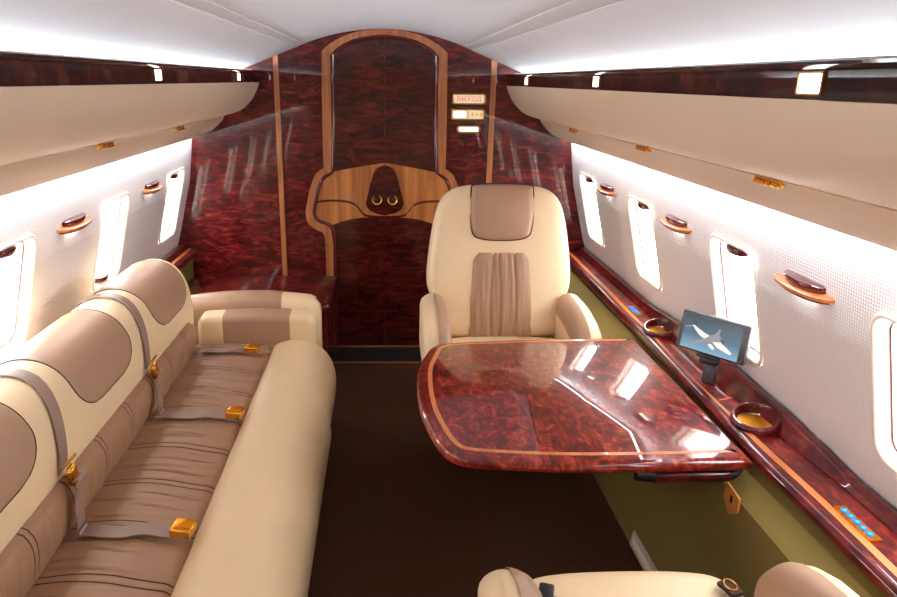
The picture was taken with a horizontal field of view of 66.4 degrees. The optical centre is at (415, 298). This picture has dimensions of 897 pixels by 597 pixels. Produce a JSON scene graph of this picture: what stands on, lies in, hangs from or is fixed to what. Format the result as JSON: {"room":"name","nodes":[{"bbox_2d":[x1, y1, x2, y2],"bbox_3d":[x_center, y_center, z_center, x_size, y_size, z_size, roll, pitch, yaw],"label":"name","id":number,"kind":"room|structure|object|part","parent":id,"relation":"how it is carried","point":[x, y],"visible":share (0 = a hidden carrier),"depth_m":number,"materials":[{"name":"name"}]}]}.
{"room":"aircraft cabin","nodes":[
{"label":"aircraft cabin","id":0,"kind":"room"},
{"bbox_2d":[0,139,191,344],"bbox_3d":[-1.125,0.328,1.429,0.395,1.600,5.260,0,18,-3],"label":"wall","id":1,"kind":"structure","parent":0,"point":[65,263],"depth_m":2.48,"materials":[{"name":"white plastic"}]},
{"bbox_2d":[0,234,36,361],"bbox_3d":[-1.228,0.014,2.012,0.150,0.374,0.300,0,18,-3],"label":"window","id":2,"kind":"structure","parent":1,"relation":"in","point":[22,251],"depth_m":2.13,"materials":[{"name":"beige plastic"}]},
{"bbox_3d":[-1.176,-0.135,1.967,0.029,0.025,0.120,0,18,-3],"label":"shade pull","id":3,"kind":"part","parent":2,"relation":"part of","materials":[{"name":"red paint"}]},
{"bbox_2d":[57,213,91,233],"bbox_3d":[-1.169,-0.260,2.368,0.043,0.047,0.244,0,18,-3],"label":"wall light","id":4,"kind":"object","parent":1,"relation":"attached to","point":[80,221],"visible":1,"depth_m":2.33,"materials":[{"name":"brown wood"}]},
{"bbox_2d":[92,192,129,292],"bbox_3d":[-1.264,-0.232,2.783,0.150,0.374,0.300,0,18,-3],"label":"window","id":5,"kind":"structure","parent":1,"relation":"in","point":[110,269],"depth_m":2.89,"materials":[{"name":"beige plastic"}]},
{"bbox_3d":[-1.294,-0.087,2.828,0.029,0.025,0.120,0,18,-3],"label":"shade pull","id":6,"kind":"part","parent":5,"relation":"part of","materials":[{"name":"red paint"}]},
{"bbox_2d":[0,82,258,196],"bbox_3d":[-0.894,-0.237,1.240,0.335,0.284,5.185,0,18,-3],"label":"bin","id":7,"kind":"object","parent":1,"relation":"attached to","point":[48,133],"visible":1,"depth_m":1.81,"materials":[{"name":"plastic"}]},
{"bbox_3d":[-0.995,-0.154,1.263,0.137,0.108,5.185,0,18,-3],"label":"bin rail","id":8,"kind":"part","parent":7,"relation":"part of","materials":[{"name":"plastic"}]},
{"bbox_2d":[142,180,162,193],"bbox_3d":[-1.206,-0.513,3.158,0.043,0.047,0.244,0,18,-3],"label":"wall light","id":9,"kind":"object","parent":1,"relation":"attached to","point":[155,186],"visible":1,"depth_m":3.11,"materials":[{"name":"brown wood"}]},
{"bbox_2d":[153,69,162,80],"bbox_3d":[-0.787,-0.681,2.084,0.006,0.037,0.070,0,18,-3],"label":"light","id":10,"kind":"object","parent":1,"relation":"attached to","point":[157,73],"visible":1,"depth_m":2.08,"materials":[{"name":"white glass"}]},
{"bbox_2d":[159,167,184,244],"bbox_3d":[-1.301,-0.486,3.577,0.150,0.374,0.300,0,18,-3],"label":"window","id":11,"kind":"structure","parent":1,"relation":"in","point":[176,178],"depth_m":3.69,"materials":[{"name":"beige plastic"}]},
{"bbox_3d":[-1.249,-0.635,3.532,0.029,0.025,0.120,0,18,-3],"label":"shade pull","id":12,"kind":"part","parent":11,"relation":"part of","materials":[{"name":"red paint"}]},
{"bbox_2d":[161,245,196,269],"bbox_3d":[-1.208,0.510,1.472,0.115,0.060,5.200,0,18,-3],"label":"trim","id":13,"kind":"structure","parent":1,"relation":"attached to","point":[177,251],"depth_m":3.77,"materials":[{"name":"red wood"}]},
{"bbox_2d":[171,249,190,264],"bbox_3d":[-1.189,0.504,1.472,0.018,0.004,5.200,0,18,-3],"label":"trim","id":14,"kind":"structure","parent":1,"relation":"attached to","point":[187,250],"depth_m":3.77,"materials":[{"name":"brown wood"}]},
{"bbox_2d":[180,259,194,285],"bbox_3d":[-1.220,0.812,1.569,0.090,0.565,5.200,0,18,-3],"label":"baseboard","id":15,"kind":"structure","parent":1,"relation":"attached to","point":[187,270],"depth_m":3.89,"materials":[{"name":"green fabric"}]},
{"bbox_2d":[178,29,584,344],"bbox_3d":[-0.184,-0.589,3.933,2.490,1.828,0.060,0,18,-3],"label":"wall","id":16,"kind":"structure","parent":0,"point":[231,218],"depth_m":3.84,"materials":[{"name":"red wood"}]},
{"bbox_2d":[0,50,258,86],"bbox_3d":[-0.742,-0.391,1.206,0.031,0.091,5.200,0,18,-3],"label":"trim","id":17,"kind":"structure","parent":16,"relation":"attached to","point":[17,68],"depth_m":1.63,"materials":[{"name":"brown wood"}]},
{"bbox_2d":[172,0,296,46],"bbox_3d":[-0.520,-0.550,1.166,0.004,0.004,5.200,0,18,-3],"label":"trim","id":18,"kind":"structure","parent":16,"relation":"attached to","point":[172,0],"depth_m":1.97,"materials":[{"name":"grey"}]},
{"bbox_2d":[207,0,303,43],"bbox_3d":[-0.480,-0.565,1.163,0.004,0.004,5.200,0,18,-3],"label":"trim","id":19,"kind":"structure","parent":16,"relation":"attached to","point":[207,0],"depth_m":2.12,"materials":[{"name":"grey"}]},
{"bbox_2d":[273,55,287,274],"bbox_3d":[-0.763,-0.509,3.901,0.027,1.659,0.018,0,18,-3],"label":"trim","id":20,"kind":"structure","parent":16,"relation":"attached to","point":[275,58],"depth_m":3.81,"materials":[{"name":"brown wood"}]},
{"bbox_2d":[332,347,421,360],"bbox_3d":[0.010,0.331,4.059,1.300,0.005,0.224,0,18,-3],"label":"trim","id":21,"kind":"structure","parent":16,"relation":"attached to","point":[340,353],"depth_m":4.05,"materials":[{"name":"black plastic"}]},
{"bbox_2d":[332,361,421,363],"bbox_3d":[0.016,0.366,3.943,1.300,0.008,0.018,0,18,-3],"label":"trim","id":22,"kind":"structure","parent":16,"relation":"attached to","point":[334,362],"depth_m":3.93,"materials":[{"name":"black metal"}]},
{"bbox_2d":[335,345,419,346],"bbox_3d":[0.005,0.292,4.176,1.300,0.008,0.022,0,18,-3],"label":"trim","id":23,"kind":"structure","parent":16,"relation":"attached to","point":[339,345],"depth_m":4.16,"materials":[{"name":"gold metal"}]},
{"bbox_2d":[306,29,457,345],"bbox_3d":[-0.178,-0.569,3.896,0.901,1.800,0.034,0,18,-3],"label":"door","id":24,"kind":"structure","parent":16,"relation":"in","point":[345,203],"depth_m":3.86,"materials":[{"name":"brown wood"}]},
{"bbox_3d":[-0.381,-0.593,3.884,0.403,0.352,0.004,0,18,-3],"label":"inlay panel","id":25,"kind":"part","parent":24,"relation":"part of","materials":[{"name":"brown wood"}]},
{"bbox_3d":[-0.222,-0.562,3.888,0.039,0.039,0.008,0,18,-3],"label":"knob","id":26,"kind":"part","parent":24,"relation":"part of","materials":[{"name":"black plastic"}]},
{"bbox_3d":[-0.221,-0.561,3.886,0.064,0.064,0.015,0,18,-3],"label":"knob","id":27,"kind":"part","parent":24,"relation":"part of","materials":[{"name":"gold metal"}]},
{"bbox_3d":[-0.134,-0.562,3.892,0.039,0.039,0.008,0,18,-3],"label":"knob","id":28,"kind":"part","parent":24,"relation":"part of","materials":[{"name":"black plastic"}]},
{"bbox_3d":[-0.134,-0.561,3.890,0.064,0.064,0.015,0,18,-3],"label":"knob","id":29,"kind":"part","parent":24,"relation":"part of","materials":[{"name":"gold metal"}]},
{"bbox_3d":[0.025,-0.593,3.903,0.403,0.352,0.004,0,18,-3],"label":"inlay panel","id":30,"kind":"part","parent":24,"relation":"part of","materials":[{"name":"brown wood"}]},
{"bbox_2d":[451,108,484,120],"bbox_3d":[0.287,-1.016,3.779,0.190,0.064,0.016,0,18,-3],"label":"illuminated sign","id":31,"kind":"object","parent":16,"relation":"attached to","point":[468,114],"visible":1,"depth_m":3.77,"materials":[{"name":"white plastic"}]},
{"bbox_3d":[0.240,-1.015,3.773,0.072,0.036,0.002,0,18,-3],"label":"bright pane","id":32,"kind":"part","parent":31,"relation":"part of","materials":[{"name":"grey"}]},
{"bbox_3d":[0.287,-1.017,3.779,0.168,0.046,0.007,0,18,-3],"label":"lit panel","id":33,"kind":"part","parent":31,"relation":"part of","materials":[{"name":"white plastic"}]},
{"bbox_2d":[452,93,485,104],"bbox_3d":[0.291,-1.095,3.754,0.190,0.062,0.016,0,18,-3],"label":"illuminated sign","id":34,"kind":"object","parent":16,"relation":"attached to","point":[457,98],"visible":1,"depth_m":3.75,"materials":[{"name":"beige plastic"}]},
{"bbox_3d":[0.291,-1.095,3.754,0.168,0.044,0.007,0,18,-3],"label":"lit panel","id":35,"kind":"part","parent":34,"relation":"part of","materials":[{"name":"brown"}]},
{"bbox_2d":[457,125,480,133],"bbox_3d":[0.293,-0.941,3.803,0.132,0.045,0.016,0,18,-3],"label":"illuminated sign","id":36,"kind":"object","parent":16,"relation":"attached to","point":[475,129],"visible":1,"depth_m":3.80,"materials":[{"name":"white plastic"}]},
{"bbox_3d":[0.293,-0.941,3.803,0.110,0.027,0.007,0,18,-3],"label":"lit panel","id":37,"kind":"part","parent":36,"relation":"part of","materials":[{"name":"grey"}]},
{"bbox_2d":[486,60,496,182],"bbox_3d":[0.413,-0.505,3.957,0.029,1.651,0.018,0,18,-3],"label":"trim","id":38,"kind":"structure","parent":16,"relation":"attached to","point":[494,63],"depth_m":3.79,"materials":[{"name":"brown wood"}]},
{"bbox_2d":[463,0,573,46],"bbox_3d":[0.369,-0.565,1.203,0.004,0.004,5.200,0,18,-3],"label":"trim","id":39,"kind":"structure","parent":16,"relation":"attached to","point":[570,0],"depth_m":1.99,"materials":[{"name":"grey"}]},
{"bbox_2d":[472,0,625,50],"bbox_3d":[0.419,-0.546,1.211,0.004,0.004,5.200,0,18,-3],"label":"trim","id":40,"kind":"structure","parent":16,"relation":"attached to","point":[620,0],"depth_m":1.79,"materials":[{"name":"grey"}]},
{"bbox_2d":[507,55,896,103],"bbox_3d":[0.626,-0.391,1.270,0.031,0.091,5.200,0,18,-3],"label":"trim","id":41,"kind":"structure","parent":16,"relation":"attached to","point":[868,79],"depth_m":1.29,"materials":[{"name":"brown wood"}]},
{"bbox_2d":[0,0,896,72],"bbox_3d":[-0.056,-0.542,1.195,1.734,0.290,5.250,0,18,-3],"label":"ceiling","id":42,"kind":"structure","parent":0,"point":[628,33],"depth_m":1.68,"materials":[{"name":"plastic"}]},
{"bbox_2d":[308,363,643,596],"bbox_3d":[-0.080,1.101,1.714,2.400,0.040,5.300,0,18,-3],"label":"floor","id":43,"kind":"structure","parent":0,"point":[398,518],"depth_m":2.57,"materials":[{"name":"brown carpet"}]},
{"bbox_2d":[0,259,335,596],"bbox_3d":[-0.723,0.566,1.898,0.853,0.847,2.733,0,18,-3],"label":"sofa","id":44,"kind":"object","parent":43,"relation":"on","point":[252,485],"visible":0.91,"depth_m":1.94,"materials":[{"name":"beige leather"}]},
{"bbox_3d":[-0.982,0.366,1.398,0.231,0.169,0.406,0,18,-3],"label":"head panel","id":45,"kind":"part","parent":44,"relation":"part of","materials":[{"name":"beige leather"}]},
{"bbox_2d":[0,368,87,537],"bbox_3d":[-0.972,0.372,1.723,0.356,0.385,0.107,7,19,18],"label":"belt","id":46,"kind":"object","parent":44,"relation":"on","point":[73,476],"visible":1,"depth_m":1.69,"materials":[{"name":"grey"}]},
{"bbox_3d":[-1.010,0.175,1.998,0.231,0.169,0.406,0,18,-3],"label":"head panel","id":47,"kind":"part","parent":44,"relation":"part of","materials":[{"name":"beige leather"}]},
{"bbox_3d":[-1.010,0.416,1.705,0.260,0.443,2.482,0,18,-3],"label":"backrest","id":48,"kind":"part","parent":44,"relation":"part of","materials":[{"name":"beige leather"}]},
{"bbox_2d":[0,322,196,596],"bbox_3d":[-0.886,0.532,1.723,0.065,0.181,2.395,0,18,-3],"label":"lumbar cushion","id":49,"kind":"object","parent":44,"relation":"on","point":[32,554],"depth_m":1.83,"materials":[{"name":"beige leather"}]},
{"bbox_2d":[73,293,165,414],"bbox_3d":[-1.000,0.179,2.327,0.356,0.385,0.107,7,19,18],"label":"belt","id":50,"kind":"object","parent":44,"relation":"on","point":[155,371],"visible":0.96,"depth_m":2.29,"materials":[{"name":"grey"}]},
{"bbox_2d":[73,518,196,538],"bbox_3d":[-0.692,0.563,1.693,0.294,0.036,0.064,1,18,1],"label":"belt","id":51,"kind":"object","parent":44,"relation":"on","point":[184,528],"visible":1,"depth_m":1.69,"materials":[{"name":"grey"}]},
{"bbox_3d":[-0.570,0.553,1.682,0.043,0.006,0.038,2,18,3],"label":"buckle lid","id":52,"kind":"part","parent":51,"relation":"part of","materials":[{"name":"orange metal"}]},
{"bbox_3d":[-1.038,-0.017,2.597,0.231,0.169,0.406,0,18,-3],"label":"head panel","id":53,"kind":"part","parent":44,"relation":"part of","materials":[{"name":"beige leather"}]},
{"bbox_2d":[24,343,272,596],"bbox_3d":[-0.738,0.644,1.786,0.362,0.168,2.473,0,18,-3],"label":"seat cushion","id":54,"kind":"object","parent":44,"relation":"on","point":[168,470],"depth_m":1.91,"materials":[{"name":"beige leather"}]},
{"bbox_2d":[154,405,244,418],"bbox_3d":[-0.720,0.376,2.280,0.294,0.036,0.064,1,18,1],"label":"belt","id":55,"kind":"object","parent":44,"relation":"on","point":[233,412],"visible":1,"depth_m":2.27,"materials":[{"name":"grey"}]},
{"bbox_3d":[-0.598,0.365,2.269,0.043,0.006,0.038,2,18,3],"label":"buckle lid","id":56,"kind":"part","parent":55,"relation":"part of","materials":[{"name":"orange metal"}]},
{"bbox_2d":[199,342,259,352],"bbox_3d":[-0.770,0.201,2.826,0.246,0.036,0.063,1,18,2],"label":"belt","id":57,"kind":"object","parent":44,"relation":"on","point":[250,347],"visible":1,"depth_m":2.81,"materials":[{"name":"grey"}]},
{"bbox_3d":[-0.671,0.191,2.814,0.043,0.006,0.038,2,18,3],"label":"buckle lid","id":58,"kind":"part","parent":57,"relation":"part of","materials":[{"name":"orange metal"}]},
{"bbox_3d":[-0.838,0.076,3.101,0.475,0.225,0.136,0,18,-3],"label":"arm panel","id":59,"kind":"part","parent":44,"relation":"part of","materials":[{"name":"beige leather"}]},
{"bbox_3d":[-0.688,0.116,2.995,0.285,0.136,0.126,0,18,-3],"label":"arm cushion panel","id":60,"kind":"part","parent":44,"relation":"part of","materials":[{"name":"beige leather"}]},
{"bbox_2d":[198,309,317,346],"bbox_3d":[-0.689,0.123,2.997,0.504,0.145,0.120,0,18,-3],"label":"cushion","id":61,"kind":"object","parent":44,"relation":"on","point":[265,327],"depth_m":2.94,"materials":[{"name":"beige leather"}]},
{"bbox_3d":[-0.767,0.273,3.167,0.663,0.634,0.130,0,18,-3],"label":"arm","id":62,"kind":"part","parent":44,"relation":"part of","materials":[{"name":"beige leather"}]},
{"bbox_2d":[188,275,336,359],"bbox_3d":[-0.859,0.164,3.808,0.812,0.450,0.567,0,18,-3],"label":"base cabinet","id":63,"kind":"object","parent":43,"relation":"on","point":[323,287],"visible":0.24,"depth_m":3.82,"materials":[{"name":"red wood"}]},
{"bbox_2d":[419,183,601,360],"bbox_3d":[0.383,0.103,2.942,0.728,1.127,0.779,0,18,-3],"label":"armchair","id":64,"kind":"object","parent":43,"relation":"on","point":[498,261],"visible":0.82,"depth_m":3.04,"materials":[{"name":"beige leather"}]},
{"bbox_3d":[0.078,0.132,2.891,0.114,0.215,0.444,0,18,-3],"label":"armrest","id":65,"kind":"part","parent":64,"relation":"part of","materials":[{"name":"beige leather"}]},
{"bbox_3d":[0.111,0.125,2.868,0.057,0.193,0.383,0,18,-3],"label":"arm panel","id":66,"kind":"part","parent":64,"relation":"part of","materials":[{"name":"beige leather"}]},
{"bbox_3d":[0.374,-0.166,3.123,0.650,0.696,0.272,0,18,-3],"label":"backrest","id":67,"kind":"part","parent":64,"relation":"part of","materials":[{"name":"beige leather"}]},
{"bbox_3d":[0.377,-0.010,3.063,0.284,0.383,0.088,0,18,-3],"label":"lumbar panel","id":68,"kind":"part","parent":64,"relation":"part of","materials":[{"name":"beige leather"}]},
{"bbox_2d":[452,336,552,342],"bbox_3d":[0.386,0.310,2.875,0.578,0.154,0.524,0,18,-3],"label":"seat cushion","id":69,"kind":"object","parent":64,"relation":"on","point":[461,338],"depth_m":3.04,"materials":[{"name":"beige leather"}]},
{"bbox_3d":[0.661,0.125,2.894,0.057,0.193,0.383,0,18,-3],"label":"arm panel","id":70,"kind":"part","parent":64,"relation":"part of","materials":[{"name":"beige leather"}]},
{"bbox_3d":[0.691,0.132,2.920,0.114,0.215,0.444,0,18,-3],"label":"armrest","id":71,"kind":"part","parent":64,"relation":"part of","materials":[{"name":"beige leather"}]},
{"bbox_2d":[478,562,859,596],"bbox_3d":[0.505,0.739,1.127,0.728,1.022,1.016,0,18,-3],"label":"armchair","id":72,"kind":"object","parent":43,"relation":"on","point":[786,579],"visible":0.98,"depth_m":1.52,"materials":[{"name":"beige leather"}]},
{"bbox_3d":[0.192,0.655,1.255,0.114,0.215,0.444,0,18,-3],"label":"armrest","id":73,"kind":"part","parent":72,"relation":"part of","materials":[{"name":"beige leather"}]},
{"bbox_3d":[0.222,0.635,1.273,0.057,0.193,0.383,0,18,-3],"label":"arm panel","id":74,"kind":"part","parent":72,"relation":"part of","materials":[{"name":"beige leather"}]},
{"bbox_2d":[539,582,555,596],"bbox_3d":[0.289,0.671,1.440,0.047,0.016,0.198,0,18,-3],"label":"belt","id":75,"kind":"object","parent":72,"relation":"on","point":[546,589],"visible":0.83,"depth_m":1.51,"materials":[{"name":"grey"}]},
{"bbox_2d":[533,571,724,596],"bbox_3d":[0.492,0.782,1.398,0.578,0.154,0.524,0,18,-3],"label":"seat cushion","id":76,"kind":"object","parent":72,"relation":"on","point":[617,583],"depth_m":1.56,"materials":[{"name":"beige leather"}]},
{"bbox_2d":[717,578,743,596],"bbox_3d":[0.707,0.669,1.459,0.045,0.021,0.199,-1,18,-5],"label":"belt","id":77,"kind":"object","parent":72,"relation":"on","point":[731,589],"visible":1,"depth_m":1.52,"materials":[{"name":"brown"}]},
{"bbox_3d":[0.772,0.635,1.299,0.057,0.193,0.383,0,18,-3],"label":"arm panel","id":78,"kind":"part","parent":72,"relation":"part of","materials":[{"name":"beige leather"}]},
{"bbox_3d":[0.805,0.655,1.284,0.114,0.215,0.444,0,18,-3],"label":"armrest","id":79,"kind":"part","parent":72,"relation":"part of","materials":[{"name":"beige leather"}]},
{"bbox_2d":[571,143,896,510],"bbox_3d":[0.987,0.328,1.528,0.395,1.600,5.260,0,18,-3],"label":"wall","id":80,"kind":"structure","parent":0,"point":[816,364],"depth_m":1.88,"materials":[{"name":"white plastic"}]},
{"bbox_2d":[416,338,751,482],"bbox_3d":[0.448,0.342,2.250,0.894,0.107,0.922,0,18,-3],"label":"table","id":81,"kind":"object","parent":80,"relation":"attached to","point":[547,405],"visible":0.98,"depth_m":2.06,"materials":[{"name":"brown wood"}]},
{"bbox_3d":[0.777,0.489,1.900,0.240,0.042,0.042,0,18,-3],"label":"slide rail","id":82,"kind":"part","parent":81,"relation":"part of","materials":[{"name":"red wood"}]},
{"bbox_2d":[579,171,603,247],"bbox_3d":[0.963,-0.478,3.659,0.150,0.374,0.300,0,18,-3],"label":"window","id":83,"kind":"structure","parent":80,"relation":"in","point":[586,181],"depth_m":3.77,"materials":[{"name":"beige plastic"}]},
{"bbox_3d":[0.915,-0.627,3.610,0.029,0.025,0.120,0,18,-3],"label":"shade pull","id":84,"kind":"part","parent":83,"relation":"part of","materials":[{"name":"red paint"}]},
{"bbox_2d":[592,76,600,87],"bbox_3d":[0.586,-0.704,2.220,0.006,0.037,0.070,0,18,-3],"label":"light","id":85,"kind":"object","parent":80,"relation":"attached to","point":[596,79],"visible":1,"depth_m":2.21,"materials":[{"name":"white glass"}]},
{"bbox_2d":[597,183,615,196],"bbox_3d":[0.904,-0.522,3.286,0.043,0.047,0.244,0,18,-3],"label":"wall light","id":86,"kind":"object","parent":80,"relation":"attached to","point":[604,189],"visible":1,"depth_m":3.24,"materials":[{"name":"brown wood"}]},
{"bbox_2d":[630,530,657,570],"bbox_3d":[0.763,0.879,2.250,0.017,0.060,0.300,0,18,-3],"label":"air vent","id":87,"kind":"object","parent":80,"relation":"attached to","point":[647,564],"visible":0.66,"depth_m":2.29,"materials":[{"name":"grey metal"}]},
{"bbox_2d":[631,536,652,570],"bbox_3d":[0.759,0.879,2.250,0.009,0.036,0.260,0,18,-3],"label":"grille","id":88,"kind":"object","parent":87,"relation":"attached to","point":[637,545],"depth_m":2.29,"materials":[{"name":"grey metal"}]},
{"bbox_2d":[627,194,661,290],"bbox_3d":[0.998,-0.241,2.917,0.150,0.374,0.300,0,18,-3],"label":"window","id":89,"kind":"structure","parent":80,"relation":"in","point":[637,207],"depth_m":3.02,"materials":[{"name":"beige plastic"}]},
{"bbox_3d":[0.950,-0.390,2.867,0.029,0.025,0.120,0,18,-3],"label":"shade pull","id":90,"kind":"part","parent":89,"relation":"part of","materials":[{"name":"red paint"}]},
{"bbox_2d":[660,214,691,233],"bbox_3d":[0.941,-0.274,2.510,0.043,0.047,0.244,0,18,-3],"label":"wall light","id":91,"kind":"object","parent":80,"relation":"attached to","point":[669,221],"visible":1,"depth_m":2.47,"materials":[{"name":"brown wood"}]},
{"bbox_2d":[507,86,896,250],"bbox_3d":[0.775,-0.237,1.319,0.335,0.284,5.185,0,18,-3],"label":"bin","id":92,"kind":"object","parent":80,"relation":"attached to","point":[832,165],"visible":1,"depth_m":1.41,"materials":[{"name":"plastic"}]},
{"bbox_2d":[544,268,885,596],"bbox_3d":[0.947,0.814,1.670,0.312,0.562,5.200,0,18,-3],"label":"wall panel","id":93,"kind":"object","parent":80,"relation":"attached to","point":[688,527],"depth_m":1.91,"materials":[{"name":"green fabric"}]},
{"bbox_2d":[569,247,896,596],"bbox_3d":[1.022,0.499,1.565,0.192,0.101,5.185,0,18,-3],"label":"ledge","id":94,"kind":"object","parent":93,"relation":"on","point":[853,517],"visible":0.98,"depth_m":1.89,"materials":[{"name":"brown wood"}]},
{"bbox_3d":[0.957,0.052,3.004,0.030,0.005,0.115,0,18,-3],"label":"button panel","id":95,"kind":"part","parent":94,"relation":"part of","materials":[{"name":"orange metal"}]},
{"bbox_2d":[648,326,666,332],"bbox_3d":[0.973,0.133,2.736,0.092,0.012,0.092,0,18,-3],"label":"cup holder","id":96,"kind":"object","parent":94,"relation":"on","point":[651,329],"depth_m":2.74,"materials":[{"name":"gold metal"}]},
{"bbox_2d":[676,309,753,383],"bbox_3d":[0.969,0.173,2.236,0.063,0.238,0.227,-14,23,-39],"label":"monitor","id":97,"kind":"object","parent":94,"relation":"on","point":[713,338],"visible":1,"depth_m":2.21,"materials":[{"name":"grey plastic"}]},
{"bbox_2d":[737,413,771,427],"bbox_3d":[0.995,0.365,2.008,0.098,0.012,0.098,0,18,-3],"label":"cup holder","id":98,"kind":"object","parent":94,"relation":"on","point":[744,420],"depth_m":2.01,"materials":[{"name":"gold metal"}]},
{"bbox_3d":[1.006,0.513,1.561,0.030,0.005,0.130,0,18,-3],"label":"button panel","id":99,"kind":"part","parent":94,"relation":"part of","materials":[{"name":"orange metal"}]},
{"bbox_2d":[723,482,740,513],"bbox_3d":[0.845,0.545,1.835,0.008,0.080,0.076,0,18,-3],"label":"tab","id":100,"kind":"object","parent":80,"relation":"attached to","point":[732,500],"visible":1,"depth_m":1.83,"materials":[{"name":"orange"}]},
{"bbox_2d":[708,233,762,365],"bbox_3d":[1.033,-0.001,2.166,0.150,0.374,0.300,0,18,-3],"label":"window","id":101,"kind":"structure","parent":80,"relation":"in","point":[721,250],"depth_m":2.26,"materials":[{"name":"beige plastic"}]},
{"bbox_3d":[0.985,-0.150,2.116,0.029,0.025,0.120,0,18,-3],"label":"shade pull","id":102,"kind":"part","parent":101,"relation":"part of","materials":[{"name":"red paint"}]},
{"bbox_2d":[774,270,834,304],"bbox_3d":[0.976,-0.031,1.749,0.043,0.047,0.244,0,18,-3],"label":"wall light","id":103,"kind":"object","parent":80,"relation":"attached to","point":[802,287],"visible":1,"depth_m":1.71,"materials":[{"name":"brown wood"}]},
{"bbox_2d":[795,71,825,95],"bbox_3d":[0.638,-0.348,1.106,0.006,0.037,0.070,0,18,-3],"label":"light","id":104,"kind":"object","parent":80,"relation":"attached to","point":[811,83],"visible":1,"depth_m":1.10,"materials":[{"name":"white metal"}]},
{"bbox_2d":[870,312,896,473],"bbox_3d":[1.068,0.239,1.414,0.150,0.374,0.300,0,18,-3],"label":"window","id":105,"kind":"structure","parent":80,"relation":"in","point":[883,326],"depth_m":1.54,"materials":[{"name":"beige plastic"}]}
]}

